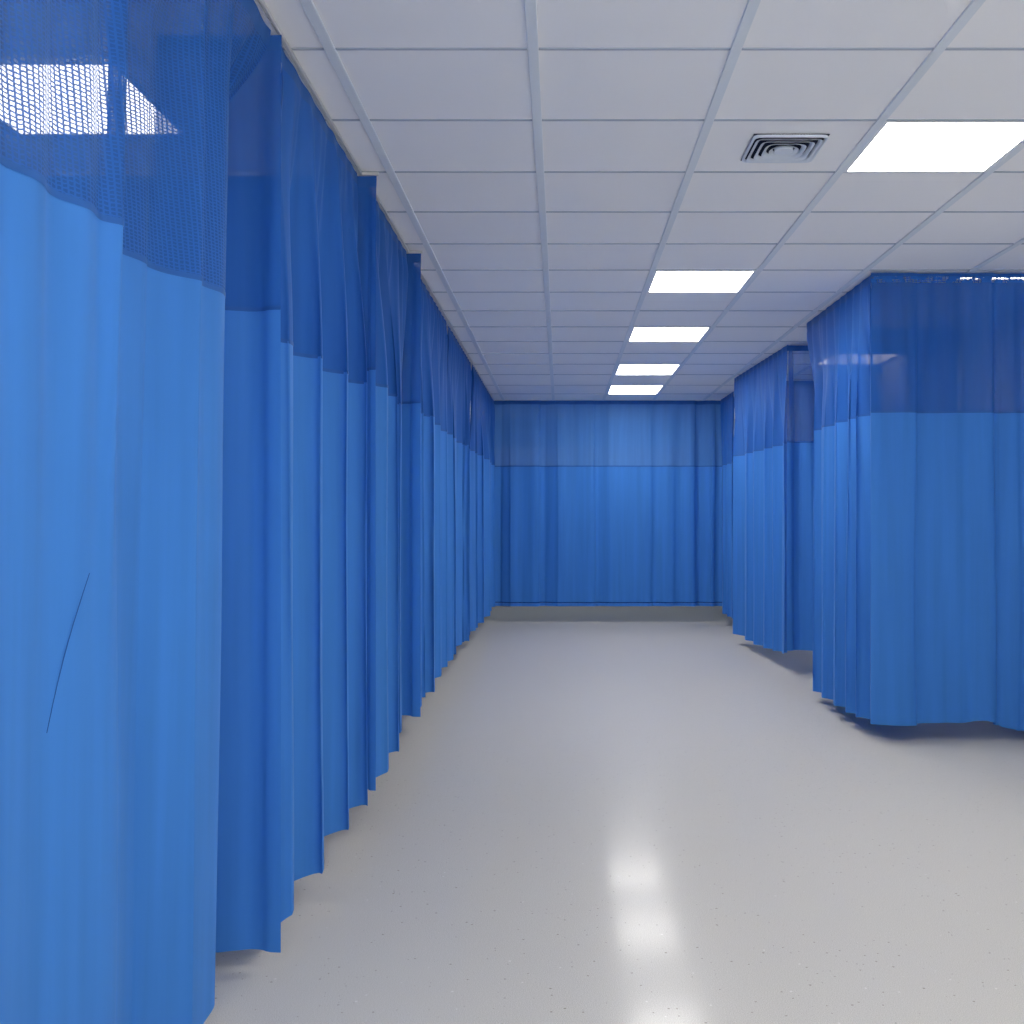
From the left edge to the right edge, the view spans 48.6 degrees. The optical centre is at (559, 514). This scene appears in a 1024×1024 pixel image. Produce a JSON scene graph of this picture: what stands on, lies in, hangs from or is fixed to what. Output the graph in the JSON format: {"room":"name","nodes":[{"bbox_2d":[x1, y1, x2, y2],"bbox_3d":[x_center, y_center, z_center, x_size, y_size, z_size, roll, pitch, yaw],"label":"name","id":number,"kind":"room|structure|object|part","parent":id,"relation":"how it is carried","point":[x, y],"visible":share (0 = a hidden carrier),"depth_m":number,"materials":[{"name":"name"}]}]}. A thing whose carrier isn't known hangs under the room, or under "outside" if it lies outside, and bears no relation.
{"room":"hospital room","nodes":[
{"label":"hospital room","id":0,"kind":"room"},
{"bbox_2d":[204,606,1023,1023],"bbox_3d":[0.165,1.340,6.300,5.730,0.100,19.800,0,0,0],"label":"floor","id":1,"kind":"structure","parent":0,"point":[590,814],"depth_m":4.30,"materials":[{"name":"plastic"}]},
{"bbox_2d":[254,0,1023,418],"bbox_3d":[0.165,-1.435,6.350,5.730,0.125,19.900,0,0,0],"label":"ceiling","id":2,"kind":"structure","parent":0,"point":[543,160],"depth_m":4.40,"materials":[{"name":"white tile"}]},
{"bbox_2d":[255,0,281,34],"bbox_3d":[-0.798,-1.367,1.758,0.015,0.012,2.930,0,0,0],"label":"track","id":3,"kind":"object","parent":2,"relation":"attached to","point":[261,3],"visible":1,"depth_m":3.10,"materials":[{"name":"silver metal"}]},
{"bbox_2d":[0,0,270,1023],"bbox_3d":[-0.914,-0.051,1.760,0.238,2.615,2.823,0,0,0],"label":"curtain","id":4,"kind":"object","parent":3,"relation":"hanging from","point":[114,114],"visible":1,"depth_m":2.12,"materials":[{"name":"fabric"}]},
{"bbox_3d":[-0.855,-0.932,1.762,0.185,0.764,2.827,0,0,-2],"label":"net panel","id":5,"kind":"part","parent":4,"relation":"part of","materials":[{"name":"blue fabric"}]},
{"bbox_2d":[216,35,281,952],"bbox_3d":[-0.967,-0.062,3.205,0.357,2.594,0.033,0,0,0],"label":"curtain","id":6,"kind":"object","parent":3,"relation":"hanging from","point":[248,903],"visible":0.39,"depth_m":3.21,"materials":[{"name":"fabric"}]},
{"bbox_3d":[-0.966,-0.950,3.205,0.356,0.729,0.030,0,0,0],"label":"net panel","id":7,"kind":"part","parent":6,"relation":"part of","materials":[{"name":"blue fabric"}]},
{"bbox_2d":[282,33,378,175],"bbox_3d":[-0.767,-1.367,3.881,0.080,0.012,1.324,0,0,0],"label":"track","id":8,"kind":"object","parent":2,"relation":"attached to","point":[286,46],"visible":1,"depth_m":3.77,"materials":[{"name":"silver metal"}]},
{"bbox_2d":[281,47,367,921],"bbox_3d":[-0.833,-0.071,3.870,0.155,2.575,1.264,0,0,2],"label":"curtain","id":9,"kind":"object","parent":8,"relation":"hanging from","point":[324,775],"visible":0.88,"depth_m":3.64,"materials":[{"name":"fabric"}]},
{"bbox_3d":[-0.830,-0.912,3.872,0.144,0.804,1.260,0,0,2],"label":"net panel","id":10,"kind":"part","parent":9,"relation":"part of","materials":[{"name":"blue fabric"}]},
{"bbox_2d":[376,193,422,253],"bbox_3d":[-0.756,-1.367,5.230,0.083,0.012,1.315,0,0,0],"label":"track","id":11,"kind":"object","parent":2,"relation":"attached to","point":[378,200],"visible":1,"depth_m":5.38,"materials":[{"name":"silver metal"}]},
{"bbox_2d":[376,201,407,776],"bbox_3d":[-0.806,-0.133,5.210,0.155,2.452,1.260,0,0,-5],"label":"curtain","id":12,"kind":"object","parent":11,"relation":"hanging from","point":[391,260],"visible":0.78,"depth_m":5.07,"materials":[{"name":"fabric"}]},
{"bbox_3d":[-0.804,-0.927,5.210,0.126,0.774,1.261,0,0,-4],"label":"net panel","id":13,"kind":"part","parent":12,"relation":"part of","materials":[{"name":"blue fabric"}]},
{"bbox_2d":[421,272,449,322],"bbox_3d":[-0.790,-1.367,6.975,0.015,0.012,2.105,0,0,0],"label":"track","id":14,"kind":"object","parent":2,"relation":"attached to","point":[422,275],"visible":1,"depth_m":7.08,"materials":[{"name":"silver metal"}]},
{"bbox_2d":[421,279,447,705],"bbox_3d":[-0.811,-0.152,6.965,0.122,2.413,2.070,0,0,-2],"label":"curtain","id":15,"kind":"object","parent":14,"relation":"hanging from","point":[434,339],"visible":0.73,"depth_m":6.67,"materials":[{"name":"fabric"}]},
{"bbox_3d":[-0.802,-0.950,6.965,0.116,0.729,2.070,0,0,0],"label":"net panel","id":16,"kind":"part","parent":15,"relation":"part of","materials":[{"name":"blue fabric"}]},
{"bbox_2d":[448,322,493,399],"bbox_3d":[-0.790,-1.367,10.770,0.015,0.012,5.475,0,0,0],"label":"track","id":17,"kind":"object","parent":2,"relation":"attached to","point":[449,324],"visible":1,"depth_m":9.47,"materials":[{"name":"silver metal"}]},
{"bbox_2d":[447,326,471,660],"bbox_3d":[-0.821,-0.151,9.070,0.146,2.417,2.061,0,0,0],"label":"curtain","id":18,"kind":"object","parent":17,"relation":"hanging from","point":[459,375],"visible":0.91,"depth_m":9.06,"materials":[{"name":"fabric"}]},
{"bbox_3d":[-0.819,-0.950,9.070,0.120,0.729,2.060,0,0,0],"label":"net panel","id":19,"kind":"part","parent":18,"relation":"part of","materials":[{"name":"blue fabric"}]},
{"bbox_2d":[470,365,494,630],"bbox_3d":[-0.803,-0.146,11.796,0.150,2.425,3.312,0,0,0],"label":"curtain","id":20,"kind":"object","parent":17,"relation":"hanging from","point":[482,413],"visible":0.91,"depth_m":11.01,"materials":[{"name":"fabric"}]},
{"bbox_3d":[-0.801,-0.950,11.796,0.132,0.729,3.312,0,0,0],"label":"net panel","id":21,"kind":"part","parent":20,"relation":"part of","materials":[{"name":"blue fabric"}]},
{"bbox_2d":[607,385,663,393],"bbox_3d":[0.820,-1.389,12.430,0.567,0.032,0.844,0,0,0],"label":"recessed light","id":22,"kind":"object","parent":2,"relation":"in","point":[614,389],"visible":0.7,"depth_m":12.41,"materials":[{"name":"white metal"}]},
{"bbox_2d":[615,364,680,374],"bbox_3d":[0.820,-1.389,10.715,0.567,0.032,0.754,0,0,0],"label":"recessed light","id":23,"kind":"object","parent":2,"relation":"in","point":[623,369],"visible":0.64,"depth_m":10.70,"materials":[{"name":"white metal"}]},
{"bbox_2d":[628,327,710,341],"bbox_3d":[0.820,-1.389,8.625,0.567,0.032,0.674,0,0,0],"label":"recessed light","id":24,"kind":"object","parent":2,"relation":"in","point":[638,334],"visible":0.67,"depth_m":8.63,"materials":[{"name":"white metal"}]},
{"bbox_2d":[647,271,755,292],"bbox_3d":[0.820,-1.389,6.675,0.567,0.032,0.614,0,0,0],"label":"recessed light","id":25,"kind":"object","parent":2,"relation":"in","point":[662,281],"visible":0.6,"depth_m":6.67,"materials":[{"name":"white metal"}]},
{"bbox_2d":[741,134,829,162],"bbox_3d":[0.838,-1.369,4.238,0.274,0.016,0.304,0,0,0],"label":"ceiling vent","id":26,"kind":"object","parent":2,"relation":"in","point":[762,148],"visible":1,"depth_m":4.22,"materials":[{"name":"grey metal"}]},
{"bbox_2d":[786,379,810,380],"bbox_3d":[2.400,-1.367,11.450,1.055,0.012,0.015,0,0,0],"label":"track","id":27,"kind":"object","parent":2,"relation":"attached to","point":[786,379],"visible":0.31,"depth_m":11.44,"materials":[{"name":"silver metal"}]},
{"bbox_2d":[785,381,810,440],"bbox_3d":[2.405,-0.130,11.450,1.009,2.459,0.054,0,0,0],"label":"curtain","id":28,"kind":"object","parent":27,"relation":"hanging from","point":[802,389],"visible":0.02,"depth_m":11.45,"materials":[{"name":"fabric"}]},
{"bbox_2d":[844,121,1023,171],"bbox_3d":[1.420,-1.389,4.244,0.567,0.032,0.581,0,0,0],"label":"recessed light","id":29,"kind":"object","parent":2,"relation":"in","point":[897,146],"visible":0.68,"depth_m":4.21,"materials":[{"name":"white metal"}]},
{"bbox_2d":[957,276,1023,279],"bbox_3d":[2.560,-1.371,6.537,0.600,0.011,0.075,0,0,0],"label":"recessed light","id":30,"kind":"object","parent":2,"relation":"in","point":[962,277],"visible":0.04,"depth_m":6.55,"materials":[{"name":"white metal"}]},
{"bbox_2d":[960,278,1023,278],"bbox_3d":[2.560,-1.371,6.537,0.576,0.003,0.051,0,0,0],"label":"diffuser","id":31,"kind":"object","parent":30,"relation":"attached to","point":[960,278],"depth_m":6.55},
{"bbox_3d":[-1.695,-1.367,4.535,1.745,0.012,0.015,0,0,0],"label":"track","id":32,"kind":"object","parent":2,"relation":"attached to","visible":0},
{"bbox_2d":[357,176,376,790],"bbox_3d":[-1.618,-0.130,4.535,1.765,2.459,0.052,0,0,0],"label":"curtain","id":33,"kind":"object","parent":32,"relation":"hanging from","point":[366,243],"visible":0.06,"depth_m":4.52,"materials":[{"name":"fabric"}]},
{"bbox_3d":[-1.617,-0.950,4.536,1.765,0.729,0.038,0,0,0],"label":"net panel","id":34,"kind":"part","parent":33,"relation":"part of","materials":[{"name":"blue fabric"}]},
{"bbox_3d":[0.550,-1.367,13.625,2.915,0.012,0.015,0,0,0],"label":"track","id":35,"kind":"object","parent":2,"relation":"attached to","visible":0},
{"bbox_2d":[494,400,721,605],"bbox_3d":[0.560,-0.140,13.562,2.860,2.463,0.101,0,0,0],"label":"curtain","id":36,"kind":"object","parent":35,"relation":"hanging from","point":[609,502],"visible":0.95,"depth_m":13.54,"materials":[{"name":"fabric"}]},
{"bbox_3d":[0.560,-0.956,13.562,2.860,0.741,0.084,0,0,0],"label":"net panel","id":37,"kind":"part","parent":36,"relation":"part of","materials":[{"name":"blue fabric"}]},
{"bbox_3d":[2.360,-1.367,7.273,1.135,0.012,1.670,0,0,0],"label":"track","id":38,"kind":"object","parent":2,"relation":"attached to","visible":0},
{"bbox_2d":[807,275,871,722],"bbox_3d":[1.770,-0.081,7.265,0.112,2.581,1.668,0,0,-2],"label":"curtain","id":39,"kind":"object","parent":38,"relation":"hanging from","point":[839,337],"visible":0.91,"depth_m":7.05,"materials":[{"name":"fabric"}]},
{"bbox_3d":[1.772,-0.956,7.263,0.098,0.741,1.664,0,0,-2],"label":"net panel","id":40,"kind":"part","parent":39,"relation":"part of","materials":[{"name":"blue fabric"}]},
{"bbox_2d":[871,273,1023,730],"bbox_3d":[2.338,-0.072,6.411,1.153,2.597,0.085,0,0,0],"label":"curtain","id":41,"kind":"object","parent":38,"relation":"hanging from","point":[947,359],"visible":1,"depth_m":6.41,"materials":[{"name":"fabric"}]},
{"bbox_3d":[2.338,-0.952,6.414,1.153,0.733,0.067,0,0,0],"label":"net panel","id":42,"kind":"part","parent":41,"relation":"part of","materials":[{"name":"blue fabric"}]},
{"bbox_3d":[2.355,-1.367,10.225,1.145,0.012,2.265,0,0,0],"label":"track","id":43,"kind":"object","parent":2,"relation":"attached to","visible":0},
{"bbox_2d":[732,346,786,653],"bbox_3d":[1.799,-0.096,10.216,0.100,2.551,2.274,0,0,-2],"label":"curtain","id":44,"kind":"object","parent":43,"relation":"hanging from","point":[759,536],"visible":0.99,"depth_m":10.18,"materials":[{"name":"fabric"}]},
{"bbox_3d":[1.795,-0.956,10.216,0.086,0.741,2.273,0,0,-2],"label":"net panel","id":45,"kind":"part","parent":44,"relation":"part of","materials":[{"name":"blue fabric"}]},
{"bbox_2d":[787,345,814,650],"bbox_3d":[2.363,-0.137,9.064,1.096,2.444,0.051,0,0,0],"label":"curtain","id":46,"kind":"object","parent":43,"relation":"hanging from","point":[800,454],"visible":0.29,"depth_m":9.06,"materials":[{"name":"fabric"}]},
{"bbox_3d":[2.363,-0.950,9.062,1.096,0.729,0.045,0,0,0],"label":"net panel","id":47,"kind":"part","parent":46,"relation":"part of","materials":[{"name":"blue fabric"}]},
{"bbox_3d":[1.960,-1.367,12.985,0.025,0.012,1.085,0,0,0],"label":"track","id":48,"kind":"object","parent":2,"relation":"attached to","visible":0},
{"bbox_2d":[720,392,733,618],"bbox_3d":[1.933,-0.111,13.000,0.083,2.521,1.000,0,0,0],"label":"curtain","id":49,"kind":"object","parent":48,"relation":"hanging from","point":[727,403],"visible":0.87,"depth_m":12.80,"materials":[{"name":"fabric"}]},
{"bbox_3d":[1.931,-0.956,13.000,0.076,0.741,1.000,0,0,0],"label":"net panel","id":50,"kind":"part","parent":49,"relation":"part of","materials":[{"name":"blue fabric"}]},
{"bbox_3d":[-1.695,-1.367,5.880,1.745,0.012,0.015,0,0,0],"label":"track","id":51,"kind":"object","parent":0,"visible":0},
{"bbox_2d":[401,253,420,716],"bbox_3d":[-1.612,-0.157,5.878,1.781,2.404,0.049,0,0,0],"label":"curtain","id":52,"kind":"object","parent":51,"relation":"hanging from","point":[411,362],"visible":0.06,"depth_m":5.88,"materials":[{"name":"fabric"}]},
{"bbox_3d":[-1.612,-0.950,5.880,1.780,0.729,0.045,0,0,0],"label":"net panel","id":53,"kind":"part","parent":52,"relation":"part of","materials":[{"name":"blue fabric"}]}
]}

